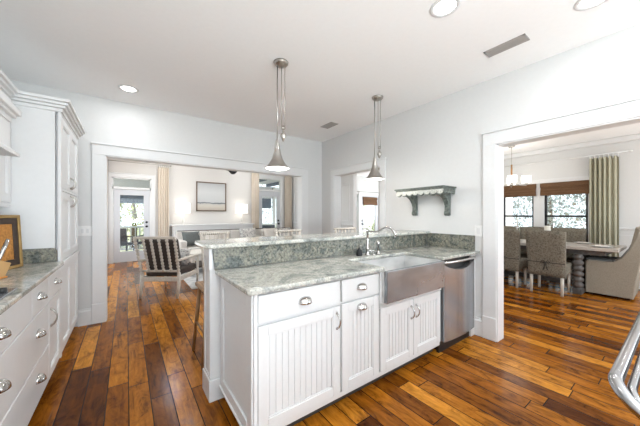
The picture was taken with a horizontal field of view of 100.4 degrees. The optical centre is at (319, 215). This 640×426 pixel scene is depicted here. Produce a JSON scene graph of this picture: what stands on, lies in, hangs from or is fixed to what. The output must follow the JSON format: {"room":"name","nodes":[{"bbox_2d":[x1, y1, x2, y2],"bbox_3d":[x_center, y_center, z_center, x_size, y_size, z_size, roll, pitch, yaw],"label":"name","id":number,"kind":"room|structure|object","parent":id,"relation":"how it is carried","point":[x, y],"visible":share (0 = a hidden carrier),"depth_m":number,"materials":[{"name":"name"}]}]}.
{"room":"kitchen","nodes":[
{"label":"kitchen","id":0,"kind":"room"},
{"bbox_2d":[10,80,321,326],"bbox_3d":[-1.692,-0.350,4.030,4.440,3.300,0.130,0,0,-36],"label":"wall","id":1,"kind":"structure","parent":0,"point":[103,120],"depth_m":3.60,"materials":[{"name":"white paint"}]},
{"bbox_2d":[78,308,91,326],"bbox_3d":[-2.778,1.205,3.149,0.127,0.190,0.020,0,0,-36],"label":"baseboard","id":2,"kind":"structure","parent":1,"relation":"attached to","point":[84,315],"depth_m":3.14,"materials":[{"name":"white paint"}]},
{"bbox_2d":[78,226,91,235],"bbox_3d":[-2.779,0.185,3.153,0.128,0.116,0.011,0,0,-36],"label":"switch plate","id":3,"kind":"object","parent":1,"relation":"attached to","point":[82,230],"visible":0.98,"depth_m":3.15,"materials":[{"name":"white paint"}]},
{"bbox_2d":[91,142,308,323],"bbox_3d":[-1.472,0.212,4.087,3.112,2.175,0.036,0,0,-36],"label":"trim","id":4,"kind":"structure","parent":1,"relation":"attached to","point":[99,150],"depth_m":3.25,"materials":[{"name":"white paint"}]},
{"bbox_2d":[107,159,284,236],"bbox_3d":[-3.506,-0.350,8.781,6.150,3.300,0.130,0,0,-36],"label":"wall","id":5,"kind":"structure","parent":0,"point":[182,179],"depth_m":8.36,"materials":[{"name":"paint"}]},
{"bbox_2d":[108,172,155,263],"bbox_3d":[-5.265,0.071,7.468,1.124,2.458,0.166,0,0,-36],"label":"door","id":6,"kind":"structure","parent":5,"relation":"in","point":[114,254],"depth_m":7.33,"materials":[{"name":"white paint"}]},
{"bbox_2d":[109,160,170,166],"bbox_3d":[-5.083,-1.460,7.472,1.608,0.048,0.134,0,0,-36],"label":"curtain rod","id":7,"kind":"object","parent":5,"relation":"attached to","point":[109,160],"visible":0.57,"depth_m":7.41,"materials":[{"name":"silver metal"}]},
{"bbox_2d":[107,161,107,263],"bbox_3d":[-5.674,-0.086,6.992,0.160,2.732,0.058,0,0,-36],"label":"curtain","id":8,"kind":"object","parent":7,"relation":"hanging from","point":[107,161],"visible":0.19,"depth_m":7.02,"materials":[{"name":"beige fabric"}]},
{"bbox_2d":[158,165,168,236],"bbox_3d":[-4.574,-0.086,7.793,0.280,2.732,0.075,0,0,-36],"label":"curtain","id":9,"kind":"object","parent":7,"relation":"hanging from","point":[163,173],"visible":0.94,"depth_m":7.78,"materials":[{"name":"beige fabric"}]},
{"bbox_2d":[196,181,225,210],"bbox_3d":[-3.523,-0.600,8.660,0.930,0.940,0.044,0,0,-36],"label":"framed painting","id":10,"kind":"object","parent":5,"relation":"attached to","point":[210,196],"visible":1,"depth_m":8.63,"materials":[{"name":"brown wood"}]},
{"bbox_2d":[169,184,352,233],"bbox_3d":[-1.893,0.040,7.710,4.500,1.920,3.500,0,0,-36],"label":"trim","id":11,"kind":"structure","parent":5,"relation":"attached to","point":[343,184],"depth_m":7.86,"materials":[{"name":"white paint"}]},
{"bbox_2d":[259,179,278,186],"bbox_3d":[-4.443,-1.385,9.689,6.600,0.130,2.300,0,0,-36],"label":"trim","id":12,"kind":"structure","parent":5,"relation":"attached to","point":[260,180],"depth_m":11.79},
{"bbox_2d":[259,174,283,227],"bbox_3d":[-1.884,-0.089,9.925,1.164,2.778,0.166,0,0,-36],"label":"door","id":13,"kind":"structure","parent":5,"relation":"in","point":[279,194],"depth_m":10.10,"materials":[{"name":"white paint"}]},
{"bbox_3d":[-1.782,-1.700,9.871,1.768,0.048,0.134,0,0,-36],"label":"curtain rod","id":14,"kind":"object","parent":5,"relation":"attached to","visible":0},
{"bbox_2d":[251,173,258,227],"bbox_3d":[-2.292,-0.206,9.450,0.280,2.972,0.075,0,0,-36],"label":"curtain","id":15,"kind":"object","parent":14,"relation":"hanging from","point":[254,176],"visible":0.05,"depth_m":9.45,"materials":[{"name":"beige fabric"}]},
{"bbox_2d":[285,176,291,233],"bbox_3d":[-1.221,-0.206,10.229,0.290,2.972,0.075,0,0,-36],"label":"curtain","id":16,"kind":"object","parent":14,"relation":"hanging from","point":[288,180],"visible":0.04,"depth_m":10.22,"materials":[{"name":"beige fabric"}]},
{"bbox_2d":[114,179,278,198],"bbox_3d":[-4.347,-1.050,11.087,10.000,0.540,0.150,0,0,-36],"label":"trim","id":17,"kind":"structure","parent":0,"point":[117,182],"depth_m":9.43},
{"bbox_2d":[120,195,143,203],"bbox_3d":[-6.739,-0.600,9.318,1.750,0.360,0.060,0,0,-36],"label":"blind","id":18,"kind":"object","parent":17,"relation":"hanging from","point":[123,198],"visible":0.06,"depth_m":9.36,"materials":[{"name":"fabric"}]},
{"bbox_2d":[262,198,270,207],"bbox_3d":[-2.512,-0.550,12.390,0.500,0.460,0.060,0,0,-36],"label":"blind","id":19,"kind":"object","parent":17,"relation":"hanging from","point":[266,203],"visible":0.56,"depth_m":12.37,"materials":[{"name":"blue fabric"}]},
{"bbox_2d":[202,246,420,402],"bbox_3d":[0.235,0.766,2.695,2.624,1.068,0.208,0,0,-36],"label":"wall","id":20,"kind":"structure","parent":0,"point":[210,372],"depth_m":1.89,"materials":[{"name":"white paint"}]},
{"bbox_2d":[195,230,430,248],"bbox_3d":[0.187,0.214,2.729,2.661,0.031,0.425,0,0,-36],"label":"countertop","id":21,"kind":"structure","parent":20,"relation":"on","point":[271,240],"depth_m":2.28,"materials":[{"name":"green stone"}]},
{"bbox_2d":[212,234,425,269],"bbox_3d":[0.292,0.307,2.615,2.574,0.152,0.024,0,0,-36],"label":"backsplash","id":22,"kind":"structure","parent":20,"relation":"attached to","point":[223,258],"depth_m":2.30,"materials":[{"name":"stone"}]},
{"bbox_2d":[249,249,262,259],"bbox_3d":[-0.486,0.300,2.030,0.116,0.070,0.008,0,0,-36],"label":"outlet plate","id":23,"kind":"object","parent":22,"relation":"attached to","point":[253,254],"visible":1,"depth_m":2.02,"materials":[{"name":"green plastic"}]},
{"bbox_2d":[252,251,260,257],"bbox_3d":[-0.484,0.300,2.029,0.071,0.050,0.004,0,0,-36],"label":"socket","id":24,"kind":"object","parent":23,"relation":"attached to","point":[255,254],"depth_m":2.03,"materials":[{"name":"grey plastic"}]},
{"bbox_2d":[0,0,639,176],"bbox_3d":[1.594,-1.487,3.896,9.640,0.120,9.830,0,0,-36],"label":"ceiling","id":25,"kind":"structure","parent":0,"point":[213,60],"depth_m":2.32,"materials":[{"name":"paint"}]},
{"bbox_2d":[118,85,138,92],"bbox_3d":[-2.159,-1.424,3.005,0.196,0.006,0.196,0,0,-36],"label":"recessed light","id":26,"kind":"object","parent":25,"relation":"in","point":[127,88],"visible":1,"depth_m":3.00,"materials":[{"name":"white paint"}]},
{"bbox_2d":[264,58,289,170],"bbox_3d":[-0.399,-0.924,2.486,0.238,1.005,0.238,0,0,-36],"label":"pendant light","id":27,"kind":"object","parent":25,"relation":"hanging from","point":[277,163],"visible":1,"depth_m":2.46,"materials":[{"name":"silver metal"}]},
{"bbox_2d":[321,122,337,128],"bbox_3d":[0.146,-1.423,4.222,0.150,0.010,0.280,0,0,-36],"label":"ceiling vent","id":28,"kind":"object","parent":25,"relation":"in","point":[330,124],"visible":1,"depth_m":4.21,"materials":[{"name":"metal"}]},
{"bbox_2d":[365,95,383,180],"bbox_3d":[0.661,-0.924,3.221,0.238,1.005,0.238,0,0,-36],"label":"pendant light","id":29,"kind":"object","parent":25,"relation":"hanging from","point":[374,175],"visible":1,"depth_m":3.20,"materials":[{"name":"silver metal"}]},
{"bbox_2d":[430,0,460,17],"bbox_3d":[0.856,-1.424,1.825,0.196,0.006,0.196,0,0,-36],"label":"recessed light","id":30,"kind":"object","parent":25,"relation":"in","point":[439,8],"visible":1,"depth_m":1.83,"materials":[{"name":"white paint"}]},
{"bbox_2d":[483,33,529,57],"bbox_3d":[1.565,-1.423,2.244,0.120,0.010,0.300,0,0,-36],"label":"ceiling vent","id":31,"kind":"object","parent":25,"relation":"in","point":[522,38],"visible":1,"depth_m":2.23,"materials":[{"name":"metal"}]},
{"bbox_2d":[504,145,530,186],"bbox_3d":[3.948,-1.009,5.489,0.498,0.836,0.498,0,0,-11],"label":"chandelier","id":32,"kind":"object","parent":25,"relation":"hanging from","point":[511,179],"visible":0.8,"depth_m":5.30,"materials":[{"name":"white fabric"}]},
{"bbox_2d":[574,0,607,10],"bbox_3d":[1.811,-1.424,1.761,0.196,0.006,0.196,0,0,-36],"label":"recessed light","id":33,"kind":"object","parent":25,"relation":"in","point":[580,5],"visible":1,"depth_m":1.80,"materials":[{"name":"white paint"}]},
{"bbox_2d":[120,222,519,251],"bbox_3d":[-3.302,1.650,13.052,70.000,0.300,65.000,0,0,-36],"label":"ground","id":34,"kind":"structure","parent":0,"point":[365,224],"depth_m":23.15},
{"bbox_2d":[120,203,143,247],"bbox_3d":[-8.364,-0.324,11.967,2.874,3.657,2.829,0,0,-36],"label":"shrub","id":35,"kind":"object","parent":34,"relation":"on","point":[133,212],"visible":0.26,"depth_m":11.87,"materials":[{"name":"green plant"}]},
{"bbox_2d":[260,184,275,223],"bbox_3d":[-4.392,-0.417,16.562,3.211,3.845,3.153,0,0,-36],"label":"shrub","id":36,"kind":"object","parent":34,"relation":"on","point":[269,213],"visible":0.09,"depth_m":16.75,"materials":[{"name":"green plant"}]},
{"bbox_2d":[363,205,374,230],"bbox_3d":[3.461,-0.434,16.370,2.998,3.877,2.979,0,0,-36],"label":"shrub","id":37,"kind":"object","parent":34,"relation":"on","point":[364,206],"visible":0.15,"depth_m":16.29,"materials":[{"name":"green plant"}]},
{"bbox_2d":[513,197,531,226],"bbox_3d":[6.200,-0.725,9.831,2.745,4.458,2.732,0,0,-36],"label":"shrub","id":38,"kind":"object","parent":34,"relation":"on","point":[528,198],"visible":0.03,"depth_m":9.14,"materials":[{"name":"green plant"}]},
{"bbox_2d":[513,195,585,227],"bbox_3d":[9.293,-0.814,10.817,3.180,4.636,3.259,0,0,-36],"label":"shrub","id":39,"kind":"object","parent":34,"relation":"on","point":[583,196],"visible":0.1,"depth_m":10.74,"materials":[{"name":"green plant"}]},
{"bbox_2d":[548,194,585,228],"bbox_3d":[7.691,-0.640,7.418,2.715,4.289,2.727,0,0,-36],"label":"shrub","id":40,"kind":"object","parent":34,"relation":"on","point":[576,196],"visible":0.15,"depth_m":7.75,"materials":[{"name":"green plant"}]},
{"bbox_2d":[292,174,356,234],"bbox_3d":[-0.020,-0.350,9.070,0.130,3.300,3.500,0,0,-36],"label":"wall","id":41,"kind":"structure","parent":0,"point":[349,179],"depth_m":7.86,"materials":[{"name":"white paint"}]},
{"bbox_2d":[28,261,639,425],"bbox_3d":[0.649,1.360,4.211,12.000,0.120,12.450,0,0,-36],"label":"floor","id":42,"kind":"structure","parent":0,"point":[554,359],"depth_m":2.19,"materials":[{"name":"brown wood"}]},
{"bbox_2d":[0,277,48,425],"bbox_3d":[-1.650,0.859,1.002,0.678,0.883,1.760,0,0,-36],"label":"base cabinet","id":43,"kind":"object","parent":42,"relation":"on","point":[24,327],"visible":0.98,"depth_m":1.44,"materials":[{"name":"white paint"}]},
{"bbox_2d":[0,261,63,314],"bbox_3d":[-1.776,0.399,1.166,0.668,0.030,2.175,0,0,-36],"label":"countertop","id":44,"kind":"structure","parent":43,"relation":"on","point":[27,277],"depth_m":1.62,"materials":[{"name":"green stone"}]},
{"bbox_2d":[0,260,10,278],"bbox_3d":[-1.960,0.321,1.592,0.084,0.125,0.150,0,0,-6],"label":"knife block","id":45,"kind":"object","parent":44,"relation":"on","point":[4,266],"visible":1,"depth_m":1.62,"materials":[{"name":"brown wood"}]},
{"bbox_2d":[0,239,9,259],"bbox_3d":[-1.947,0.235,1.630,0.021,0.178,0.085,0,0,-2],"label":"kitchen knife","id":46,"kind":"object","parent":45,"relation":"in","point":[6,242],"visible":1,"depth_m":1.64,"materials":[{"name":"silver metal"}]},
{"bbox_2d":[0,287,17,300],"bbox_3d":[-1.521,0.364,0.864,0.535,0.040,0.885,0,0,-36],"label":"cooktop","id":47,"kind":"object","parent":44,"relation":"in","point":[4,291],"visible":1,"depth_m":1.28,"materials":[{"name":"metal"}]},
{"bbox_2d":[0,215,22,269],"bbox_3d":[-2.229,0.191,1.734,0.170,0.386,0.500,0,0,-17],"label":"cork board","id":48,"kind":"object","parent":44,"relation":"on","point":[10,225],"visible":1,"depth_m":1.92,"materials":[{"name":"brown wood"}]},
{"bbox_2d":[22,248,56,263],"bbox_3d":[-2.435,0.327,2.035,0.612,0.113,0.024,0,0,-36],"label":"backsplash","id":49,"kind":"structure","parent":44,"relation":"on","point":[41,255],"depth_m":2.15,"materials":[{"name":"stone"}]},
{"bbox_2d":[0,90,85,357],"bbox_3d":[-2.682,0.168,2.444,0.704,2.265,1.052,0,0,-36],"label":"pantry cabinet","id":50,"kind":"object","parent":42,"relation":"on","point":[44,177],"visible":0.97,"depth_m":2.20,"materials":[{"name":"white paint"}]},
{"bbox_2d":[47,267,61,378],"bbox_3d":[-2.293,0.859,1.888,0.678,0.883,0.426,0,0,-36],"label":"base cabinet","id":51,"kind":"object","parent":42,"relation":"on","point":[55,281],"visible":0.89,"depth_m":2.06,"materials":[{"name":"white paint"}]},
{"bbox_2d":[133,237,199,298],"bbox_3d":[-2.517,0.814,4.454,0.660,0.978,0.850,0,0,0],"label":"armchair","id":52,"kind":"object","parent":42,"relation":"on","point":[162,257],"visible":1,"depth_m":4.18,"materials":[{"name":"brown wood"}]},
{"bbox_2d":[144,239,181,268],"bbox_3d":[-2.517,0.618,4.263,0.530,0.499,0.223,0,0,0],"label":"cushion","id":53,"kind":"object","parent":52,"relation":"on","point":[156,263],"depth_m":4.19,"materials":[{"name":"black fabric"}]},
{"bbox_2d":[146,263,195,275],"bbox_3d":[-2.517,0.917,4.544,0.530,0.115,0.610,0,0,0],"label":"seat cushion","id":54,"kind":"object","parent":52,"relation":"on","point":[190,267],"depth_m":4.26,"materials":[{"name":"fabric"}]},
{"bbox_2d":[180,248,191,264],"bbox_3d":[-2.458,0.720,4.642,0.380,0.265,0.186,0,0,0],"label":"throw pillow","id":55,"kind":"object","parent":52,"relation":"on","point":[183,252],"visible":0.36,"depth_m":4.61,"materials":[{"name":"white fabric"}]},
{"bbox_2d":[181,268,202,288],"bbox_3d":[-1.617,1.297,6.606,3.290,0.006,2.390,0,0,-36],"label":"area rug","id":56,"kind":"object","parent":42,"relation":"on","point":[191,280],"visible":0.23,"depth_m":5.37,"materials":[{"name":"white fabric"}]},
{"bbox_2d":[188,249,201,274],"bbox_3d":[-2.464,1.056,6.368,1.300,0.463,0.800,0,0,-36],"label":"coffee table","id":57,"kind":"object","parent":56,"relation":"on","point":[194,251],"visible":0.03,"depth_m":5.90,"materials":[{"name":"white wood"}]},
{"bbox_2d":[192,231,229,369],"bbox_3d":[-0.947,0.734,2.528,0.426,1.136,0.431,0,0,-36],"label":"bar stool","id":58,"kind":"object","parent":42,"relation":"on","point":[200,284],"visible":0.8,"depth_m":2.54,"materials":[{"name":"brown wood"}]},
{"bbox_2d":[170,223,253,236],"bbox_3d":[-3.353,0.790,8.528,2.500,1.020,0.340,0,0,-36],"label":"console table","id":59,"kind":"object","parent":42,"relation":"on","point":[179,227],"visible":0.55,"depth_m":8.28,"materials":[{"name":"white paint"}]},
{"bbox_2d":[176,203,190,224],"bbox_3d":[-4.101,-0.043,7.984,0.400,0.645,0.400,0,0,-36],"label":"table lamp","id":60,"kind":"object","parent":59,"relation":"on","point":[180,207],"visible":1,"depth_m":7.83,"materials":[{"name":"fabric"}]},
{"bbox_2d":[235,204,247,223],"bbox_3d":[-2.657,-0.043,9.033,0.400,0.645,0.400,0,0,-36],"label":"table lamp","id":61,"kind":"object","parent":59,"relation":"on","point":[240,208],"visible":1,"depth_m":8.87,"materials":[{"name":"fabric"}]},
{"bbox_2d":[175,228,248,261],"bbox_3d":[-2.884,0.861,7.713,2.200,0.878,0.870,0,0,-36],"label":"sofa","id":62,"kind":"object","parent":42,"relation":"on","point":[234,233],"visible":0.17,"depth_m":7.40,"materials":[{"name":"grey fabric"}]},
{"bbox_2d":[182,231,199,245],"bbox_3d":[-3.459,0.630,7.177,0.460,0.378,0.230,0,0,-42],"label":"throw pillow","id":63,"kind":"object","parent":62,"relation":"on","point":[190,237],"visible":0.83,"depth_m":7.10,"materials":[{"name":"grey fabric"}]},
{"bbox_2d":[187,245,200,249],"bbox_3d":[-3.336,0.922,7.279,0.612,0.165,0.680,0,0,-36],"label":"seat cushion","id":64,"kind":"object","parent":62,"relation":"on","point":[193,246],"depth_m":6.97,"materials":[{"name":"grey fabric"}]},
{"bbox_2d":[208,230,229,238],"bbox_3d":[-2.981,0.645,7.846,0.608,0.394,0.208,0,0,-36],"label":"cushion","id":65,"kind":"object","parent":62,"relation":"on","point":[221,236],"depth_m":7.83,"materials":[{"name":"grey fabric"}]},
{"bbox_2d":[229,230,239,237],"bbox_3d":[-2.479,0.645,8.210,0.608,0.394,0.208,0,0,-36],"label":"cushion","id":66,"kind":"object","parent":62,"relation":"on","point":[233,233],"depth_m":8.06,"materials":[{"name":"grey fabric"}]},
{"bbox_2d":[239,228,255,237],"bbox_3d":[-2.180,0.600,8.070,0.500,0.411,0.241,0,0,-31],"label":"throw pillow","id":67,"kind":"object","parent":62,"relation":"on","point":[244,233],"visible":0.67,"depth_m":8.02,"materials":[{"name":"white fabric"}]},
{"bbox_2d":[255,227,294,236],"bbox_3d":[-1.396,0.861,8.794,1.360,0.878,0.870,0,0,-36],"label":"sofa","id":68,"kind":"object","parent":42,"relation":"on","point":[259,232],"visible":0.11,"depth_m":8.66,"materials":[{"name":"grey fabric"}]},
{"bbox_2d":[263,228,274,236],"bbox_3d":[-1.581,0.600,8.505,0.460,0.378,0.230,0,0,-42],"label":"throw pillow","id":69,"kind":"object","parent":68,"relation":"on","point":[268,232],"visible":0.62,"depth_m":8.43,"materials":[{"name":"fabric"}]},
{"bbox_2d":[219,277,340,425],"bbox_3d":[-0.275,0.859,1.804,0.625,0.883,0.628,0,0,-36],"label":"base cabinet","id":70,"kind":"object","parent":42,"relation":"on","point":[280,350],"visible":0.94,"depth_m":1.57,"materials":[{"name":"white paint"}]},
{"bbox_2d":[274,229,301,235],"bbox_3d":[-0.252,0.734,2.933,0.426,1.136,0.431,0,0,-36],"label":"bar stool","id":71,"kind":"object","parent":42,"relation":"on","point":[276,232],"visible":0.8,"depth_m":3.07,"materials":[{"name":"beige wood"}]},
{"bbox_2d":[334,227,355,232],"bbox_3d":[0.460,0.734,3.451,0.426,1.136,0.431,0,0,-36],"label":"bar stool","id":72,"kind":"object","parent":42,"relation":"on","point":[344,228],"visible":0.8,"depth_m":3.60,"materials":[{"name":"white wood"}]},
{"bbox_2d":[333,273,378,403],"bbox_3d":[0.133,0.859,2.097,0.376,0.883,0.623,0,0,-36],"label":"base cabinet","id":73,"kind":"object","parent":42,"relation":"on","point":[359,297],"visible":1,"depth_m":1.86,"materials":[{"name":"white paint"}]},
{"bbox_2d":[371,255,440,383],"bbox_3d":[0.627,0.859,2.456,0.842,0.883,0.624,0,0,-36],"label":"base cabinet","id":74,"kind":"object","parent":42,"relation":"on","point":[410,326],"visible":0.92,"depth_m":2.19,"materials":[{"name":"white paint"}]},
{"bbox_2d":[215,246,479,295],"bbox_3d":[0.495,0.399,2.359,2.575,0.030,0.625,0,0,-36],"label":"countertop","id":75,"kind":"structure","parent":74,"relation":"on","point":[261,279],"depth_m":1.85,"materials":[{"name":"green stone"}]},
{"bbox_2d":[362,226,396,255],"bbox_3d":[0.568,0.243,2.525,0.320,0.283,0.132,0,0,22],"label":"bridge faucet","id":76,"kind":"object","parent":75,"relation":"on","point":[367,229],"visible":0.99,"depth_m":2.54,"materials":[{"name":"silver metal"}]},
{"bbox_2d":[358,255,444,303],"bbox_3d":[0.687,0.536,2.372,0.796,0.241,0.440,0,0,-36],"label":"sink","id":77,"kind":"object","parent":75,"relation":"in","point":[404,276],"visible":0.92,"depth_m":2.22,"materials":[{"name":"metal"}]},
{"bbox_2d":[277,342,439,425],"bbox_3d":[0.378,1.198,1.966,1.820,0.033,0.023,0,0,-36],"label":"trim","id":78,"kind":"structure","parent":74,"relation":"attached to","point":[379,374],"depth_m":1.83,"materials":[{"name":"white paint"}]},
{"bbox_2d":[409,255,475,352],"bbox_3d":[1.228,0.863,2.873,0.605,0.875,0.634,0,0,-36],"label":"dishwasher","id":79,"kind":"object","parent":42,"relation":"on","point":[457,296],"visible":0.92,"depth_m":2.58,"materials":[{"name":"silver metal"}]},
{"bbox_2d":[504,229,527,287],"bbox_3d":[3.546,0.775,5.030,0.596,1.051,0.514,0,0,-36],"label":"dining chair","id":80,"kind":"object","parent":42,"relation":"on","point":[513,261],"visible":0.43,"depth_m":4.78,"materials":[{"name":"fabric"}]},
{"bbox_2d":[514,227,543,276],"bbox_3d":[4.444,0.775,5.614,0.596,1.051,0.514,0,0,-36],"label":"dining chair","id":81,"kind":"object","parent":42,"relation":"on","point":[523,252],"visible":0.12,"depth_m":5.83,"materials":[{"name":"fabric"}]},
{"bbox_2d":[525,230,572,296],"bbox_3d":[3.891,0.775,4.520,0.596,1.051,0.514,0,0,-36],"label":"dining chair","id":82,"kind":"object","parent":42,"relation":"on","point":[546,250],"visible":1,"depth_m":4.37,"materials":[{"name":"fabric"}]},
{"bbox_2d":[504,239,626,294],"bbox_3d":[4.232,0.907,5.114,0.900,0.785,2.100,0,0,-36],"label":"dining table","id":83,"kind":"object","parent":42,"relation":"on","point":[579,251],"visible":0.4,"depth_m":4.40,"materials":[{"name":"grey wood"}]},
{"bbox_2d":[547,228,586,282],"bbox_3d":[4.735,0.775,5.146,0.596,1.051,0.514,0,0,-36],"label":"dining chair","id":84,"kind":"object","parent":42,"relation":"on","point":[572,234],"visible":0.2,"depth_m":5.17,"materials":[{"name":"fabric"}]},
{"bbox_2d":[585,226,639,300],"bbox_3d":[4.842,0.740,4.352,0.650,1.120,0.670,0,0,-36],"label":"armchair","id":85,"kind":"object","parent":42,"relation":"on","point":[604,275],"visible":1,"depth_m":4.14,"materials":[{"name":"beige fabric"}]},
{"bbox_2d":[608,311,639,418],"bbox_3d":[1.309,0.845,0.580,0.920,0.910,0.839,0,0,-36],"label":"range","id":86,"kind":"object","parent":42,"relation":"on","point":[629,396],"visible":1,"depth_m":0.69,"materials":[{"name":"metal"}]},
{"bbox_2d":[357,176,378,231],"bbox_3d":[1.421,-0.064,9.765,3.020,2.727,0.130,0,0,-36],"label":"wall","id":87,"kind":"structure","parent":0,"point":[362,184],"depth_m":9.82,"materials":[{"name":"white paint"}]},
{"bbox_2d":[359,191,378,231],"bbox_3d":[1.867,0.211,10.054,1.224,2.178,0.166,0,0,-36],"label":"door","id":88,"kind":"structure","parent":87,"relation":"in","point":[362,194],"depth_m":9.88,"materials":[{"name":"white paint"}]},
{"bbox_2d":[363,197,377,204],"bbox_3d":[1.896,-0.530,10.031,0.750,0.300,0.054,0,0,-36],"label":"woven shade","id":89,"kind":"object","parent":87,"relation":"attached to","point":[366,200],"visible":1,"depth_m":10.00,"materials":[{"name":"brown wood"}]},
{"bbox_2d":[379,169,512,229],"bbox_3d":[3.052,-0.064,5.684,5.180,2.727,0.110,0,0,-36],"label":"wall","id":90,"kind":"structure","parent":0,"point":[509,200],"depth_m":7.00,"materials":[{"name":"white paint"}]},
{"bbox_2d":[322,24,639,317],"bbox_3d":[2.115,-0.064,2.457,0.130,2.727,6.890,0,0,-36],"label":"wall","id":91,"kind":"structure","parent":0,"point":[437,142],"depth_m":2.97,"materials":[{"name":"white paint"}]},
{"bbox_2d":[330,157,385,232],"bbox_3d":[0.578,0.225,4.431,0.036,2.150,1.313,0,0,-36],"label":"trim","id":92,"kind":"structure","parent":91,"relation":"attached to","point":[381,162],"depth_m":4.14,"materials":[{"name":"white paint"}]},
{"bbox_2d":[105,117,639,341],"bbox_3d":[0.229,0.284,2.255,3.438,2.032,5.280,0,0,-36],"label":"trim","id":93,"kind":"structure","parent":91,"relation":"attached to","point":[499,147],"depth_m":2.80,"materials":[{"name":"white paint"}]},
{"bbox_2d":[394,185,456,215],"bbox_3d":[1.271,-0.163,3.263,0.286,0.335,0.659,0,0,-36],"label":"wall shelf","id":94,"kind":"object","parent":91,"relation":"attached to","point":[444,191],"visible":1,"depth_m":3.13,"materials":[{"name":"paint"}]},
{"bbox_2d":[427,233,474,249],"bbox_3d":[1.522,0.302,3.139,0.022,0.161,0.570,0,0,-36],"label":"backsplash","id":95,"kind":"structure","parent":91,"relation":"attached to","point":[467,242],"depth_m":3.11,"materials":[{"name":"stone"}]},
{"bbox_2d":[469,255,474,335],"bbox_3d":[1.647,0.859,2.902,0.101,0.883,0.040,0,0,-36],"label":"trim","id":96,"kind":"structure","parent":91,"relation":"attached to","point":[471,332],"depth_m":2.91,"materials":[{"name":"white paint"}]},
{"bbox_2d":[474,317,481,336],"bbox_3d":[1.700,1.205,2.901,0.020,0.190,0.145,0,0,-36],"label":"baseboard","id":97,"kind":"structure","parent":91,"relation":"attached to","point":[478,321],"depth_m":2.87,"materials":[{"name":"white paint"}]},
{"bbox_2d":[475,225,482,236],"bbox_3d":[1.717,0.170,2.885,0.010,0.116,0.082,0,0,-36],"label":"outlet plate","id":98,"kind":"object","parent":91,"relation":"attached to","point":[478,229],"visible":1,"depth_m":2.88,"materials":[{"name":"white paint"}]},
{"bbox_2d":[481,96,639,341],"bbox_3d":[2.426,0.212,1.887,0.036,2.175,2.374,0,0,-36],"label":"trim","id":99,"kind":"structure","parent":91,"relation":"attached to","point":[628,108],"depth_m":2.74,"materials":[{"name":"white paint"}]},
{"bbox_2d":[504,134,639,278],"bbox_3d":[5.592,-0.064,4.774,0.200,2.727,4.350,0,0,-36],"label":"wall","id":100,"kind":"structure","parent":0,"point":[629,162],"depth_m":5.08,"materials":[{"name":"white paint"}]},
{"bbox_2d":[504,184,535,197],"bbox_3d":[4.509,-0.552,6.113,0.054,0.265,0.720,0,0,-36],"label":"woven shade","id":101,"kind":"object","parent":100,"relation":"attached to","point":[529,189],"visible":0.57,"depth_m":6.04,"materials":[{"name":"brown wood"}]},
{"bbox_2d":[504,180,538,226],"bbox_3d":[4.571,0.207,6.158,0.135,1.965,0.830,0,0,-36],"label":"window","id":102,"kind":"structure","parent":100,"relation":"attached to","point":[535,199],"depth_m":5.89,"materials":[{"name":"white paint"}]},
{"bbox_2d":[539,175,588,270],"bbox_3d":[5.056,0.207,5.490,0.135,1.965,0.900,0,0,-36],"label":"window","id":103,"kind":"structure","parent":100,"relation":"attached to","point":[577,178],"depth_m":5.60,"materials":[{"name":"white paint"}]},
{"bbox_2d":[540,180,588,195],"bbox_3d":[4.994,-0.552,5.445,0.054,0.265,0.790,0,0,-36],"label":"woven shade","id":104,"kind":"object","parent":100,"relation":"attached to","point":[582,186],"visible":0.9,"depth_m":5.42,"materials":[{"name":"brown wood"}]},
{"bbox_2d":[504,149,632,166],"bbox_3d":[4.892,-1.140,5.581,0.124,0.048,2.168,0,0,-36],"label":"curtain rod","id":105,"kind":"object","parent":100,"relation":"attached to","point":[630,150],"visible":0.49,"depth_m":5.27,"materials":[{"name":"white paint"}]},
{"bbox_2d":[589,153,618,256],"bbox_3d":[5.292,0.072,4.970,0.095,2.416,0.380,0,0,-36],"label":"curtain","id":106,"kind":"object","parent":105,"relation":"hanging from","point":[603,171],"visible":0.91,"depth_m":4.95,"materials":[{"name":"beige fabric"}]},
{"bbox_3d":[-3.701,1.380,10.197,10.000,0.140,2.350,0,0,-36],"label":"floor","id":107,"kind":"structure","parent":0,"visible":0},
{"bbox_2d":[120,228,134,250],"bbox_3d":[-6.316,0.871,8.421,0.595,0.878,0.640,0,0,31],"label":"patio chair","id":108,"kind":"object","parent":107,"relation":"on","point":[123,235],"visible":0.26,"depth_m":8.64,"materials":[{"name":"wood"}]},
{"bbox_2d":[120,226,143,249],"bbox_3d":[-6.695,-0.005,9.215,2.020,2.630,0.100,0,0,-36],"label":"porch railing","id":109,"kind":"object","parent":107,"relation":"on","point":[126,227],"visible":0.1,"depth_m":9.29,"materials":[{"name":"white paint"}]},
{"bbox_2d":[262,187,274,224],"bbox_3d":[-3.014,-0.005,11.889,2.220,2.630,0.100,0,0,-36],"label":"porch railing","id":110,"kind":"object","parent":107,"relation":"on","point":[273,188],"visible":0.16,"depth_m":12.47,"materials":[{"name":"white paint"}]},
{"bbox_3d":[-1.372,-0.063,-0.076,0.130,2.727,6.890,0,0,-36],"label":"wall","id":111,"kind":"structure","parent":0,"visible":0},
{"bbox_2d":[0,69,18,206],"bbox_3d":[-2.336,-0.513,1.719,0.417,0.903,0.648,0,0,-36],"label":"upper cabinet","id":112,"kind":"object","parent":111,"relation":"attached to","point":[6,85],"visible":0.65,"depth_m":1.98,"materials":[{"name":"white paint"}]},
{"bbox_2d":[0,89,21,156],"bbox_3d":[-1.629,-0.653,0.879,0.574,0.623,1.538,0,0,-36],"label":"range hood","id":113,"kind":"object","parent":111,"relation":"attached to","point":[8,111],"visible":1,"depth_m":1.49,"materials":[{"name":"white paint"}]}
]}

